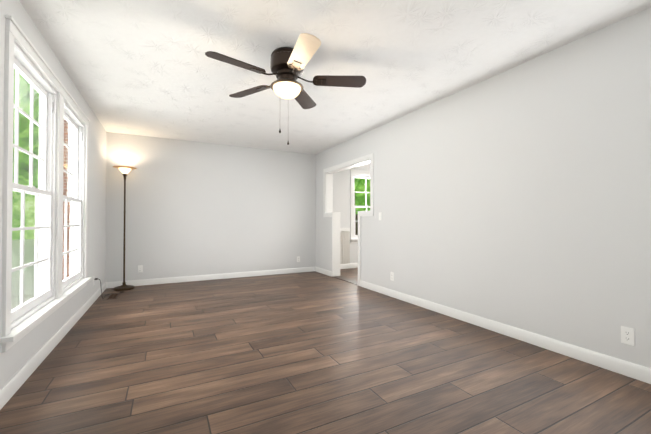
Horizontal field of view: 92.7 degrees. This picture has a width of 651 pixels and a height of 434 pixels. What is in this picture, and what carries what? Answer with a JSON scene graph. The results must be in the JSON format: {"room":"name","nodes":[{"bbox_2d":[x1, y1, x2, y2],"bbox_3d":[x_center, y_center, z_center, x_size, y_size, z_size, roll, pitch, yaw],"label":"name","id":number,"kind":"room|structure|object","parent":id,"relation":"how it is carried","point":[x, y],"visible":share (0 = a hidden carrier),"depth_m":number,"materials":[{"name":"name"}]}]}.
{"room":"empty living room","nodes":[
{"label":"empty living room","id":0,"kind":"room"},
{"bbox_2d":[0,0,105,388],"bbox_3d":[-1.900,-0.148,1.744,0.130,2.440,7.150,0,-1,-27],"label":"wall","id":1,"kind":"structure","parent":0,"point":[18,355],"depth_m":2.74,"materials":[{"name":"grey paint"}]},
{"bbox_2d":[0,15,91,351],"bbox_3d":[-2.362,-0.184,2.676,0.215,1.931,2.130,0,-1,-27],"label":"window","id":2,"kind":"structure","parent":1,"relation":"in","point":[53,290],"depth_m":2.50,"materials":[{"name":"white wood"}]},
{"bbox_2d":[0,282,107,409],"bbox_3d":[-1.838,1.025,1.768,0.016,0.095,6.880,0,-1,-27],"label":"baseboard","id":3,"kind":"structure","parent":1,"relation":"attached to","point":[13,384],"depth_m":2.30,"materials":[{"name":"white wood"}]},
{"bbox_2d":[105,132,369,281],"bbox_3d":[-0.338,-0.091,6.500,7.270,2.440,0.130,0,-1,-27],"label":"wall","id":4,"kind":"structure","parent":0,"point":[193,208],"depth_m":5.53,"materials":[{"name":"grey paint"}]},
{"bbox_2d":[138,265,142,272],"bbox_3d":[-3.003,0.841,5.035,0.070,0.115,0.008,0,-1,-27],"label":"electrical outlet","id":5,"kind":"object","parent":4,"relation":"attached to","point":[140,268],"visible":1,"depth_m":5.03,"materials":[{"name":"white plastic"}]},
{"bbox_2d":[108,266,315,287],"bbox_3d":[-1.797,1.071,5.650,3.590,0.095,0.016,0,-1,-27],"label":"baseboard","id":6,"kind":"structure","parent":4,"relation":"attached to","point":[304,269],"depth_m":5.50,"materials":[{"name":"white wood"}]},
{"bbox_2d":[340,228,349,263],"bbox_3d":[0.240,0.683,6.700,0.670,0.895,0.028,0,-1,-27],"label":"trim","id":7,"kind":"structure","parent":4,"relation":"attached to","point":[344,245],"depth_m":6.77,"materials":[{"name":"grey paint"}]},
{"bbox_2d":[340,263,357,268],"bbox_3d":[1.348,1.083,7.274,3.210,0.110,0.016,0,-1,-27],"label":"baseboard","id":8,"kind":"structure","parent":4,"relation":"attached to","point":[350,265],"depth_m":6.83,"materials":[{"name":"white wood"}]},
{"bbox_2d":[350,169,369,242],"bbox_3d":[0.945,-0.236,7.144,0.980,1.641,0.215,0,-1,-27],"label":"window","id":9,"kind":"structure","parent":4,"relation":"in","point":[354,174],"depth_m":6.91,"materials":[{"name":"white wood"}]},
{"bbox_2d":[0,268,650,433],"bbox_3d":[1.272,1.141,3.366,7.270,0.100,7.150,0,-1,-27],"label":"floor","id":10,"kind":"structure","parent":0,"point":[313,352],"depth_m":2.13,"materials":[{"name":"brown wood"}]},
{"bbox_2d":[107,293,119,298],"bbox_3d":[-2.942,1.099,4.303,0.115,0.007,0.305,0,-1,-27],"label":"floor vent","id":11,"kind":"object","parent":10,"relation":"in","point":[112,296],"visible":1,"depth_m":4.28,"materials":[{"name":"brown metal"}]},
{"bbox_2d":[95,166,136,298],"bbox_3d":[-3.019,0.167,4.523,0.411,1.876,0.884,0,-1,-27],"label":"lamp","id":12,"kind":"object","parent":10,"relation":"on","point":[125,170],"visible":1,"depth_m":4.78,"materials":[{"name":"brown metal"}]},
{"bbox_2d":[333,276,357,284],"bbox_3d":[0.399,1.112,5.461,0.164,0.009,0.842,0,-1,-27],"label":"threshold","id":13,"kind":"object","parent":10,"relation":"on","point":[347,280],"visible":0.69,"depth_m":5.50,"materials":[{"name":"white wood"}]},
{"bbox_2d":[20,0,650,153],"bbox_3d":[1.272,-1.408,3.396,7.270,0.120,7.150,0,-1,-27],"label":"ceiling","id":14,"kind":"structure","parent":0,"point":[150,68],"depth_m":2.58,"materials":[{"name":"paint"}]},
{"bbox_2d":[205,33,365,144],"bbox_3d":[-0.321,-0.994,2.545,1.269,0.730,1.251,0,-1,-27],"label":"fan","id":15,"kind":"object","parent":14,"relation":"hanging from","point":[287,65],"visible":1,"depth_m":2.50,"materials":[{"name":"brown wood"}]},
{"bbox_2d":[316,7,650,367],"bbox_3d":[1.434,-0.128,3.470,0.140,2.440,6.880,0,-1,-27],"label":"wall","id":16,"kind":"structure","parent":0,"point":[519,196],"depth_m":2.66,"materials":[{"name":"grey paint"}]},
{"bbox_2d":[316,267,331,276],"bbox_3d":[-0.039,1.077,6.140,0.016,0.095,0.680,0,-1,-27],"label":"baseboard","id":17,"kind":"structure","parent":16,"relation":"attached to","point":[320,270],"depth_m":6.09,"materials":[{"name":"white wood"}]},
{"bbox_2d":[323,153,373,285],"bbox_3d":[0.414,0.081,5.445,0.174,2.070,1.650,0,-1,-27],"label":"trim","id":18,"kind":"structure","parent":16,"relation":"attached to","point":[328,191],"depth_m":5.82,"materials":[{"name":"white wood"}]},
{"bbox_2d":[390,272,393,280],"bbox_3d":[0.921,0.822,4.292,0.008,0.115,0.070,0,-1,-27],"label":"electrical outlet","id":19,"kind":"object","parent":16,"relation":"attached to","point":[392,276],"visible":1,"depth_m":4.29,"materials":[{"name":"white plastic"}]},
{"bbox_2d":[360,280,650,383],"bbox_3d":[1.753,1.036,2.670,0.016,0.095,5.190,0,-1,-27],"label":"baseboard","id":20,"kind":"structure","parent":16,"relation":"attached to","point":[626,368],"depth_m":2.62,"materials":[{"name":"white wood"}]},
{"bbox_2d":[621,326,634,345],"bbox_3d":[2.050,0.806,2.106,0.008,0.115,0.070,0,-1,-27],"label":"electrical outlet","id":21,"kind":"object","parent":16,"relation":"attached to","point":[628,335],"visible":1,"depth_m":2.10,"materials":[{"name":"white plastic"}]},
{"label":"outside","id":22,"kind":"structure","parent":0,"visible":0},
{"bbox_2d":[11,69,369,308],"bbox_3d":[-9.785,-8.744,17.262,120.000,22.000,100.000,0,-1,-27],"label":"garden","id":23,"kind":"object","parent":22,"point":[359,198],"depth_m":8.71,"materials":[{"name":"green plant"}]}
]}

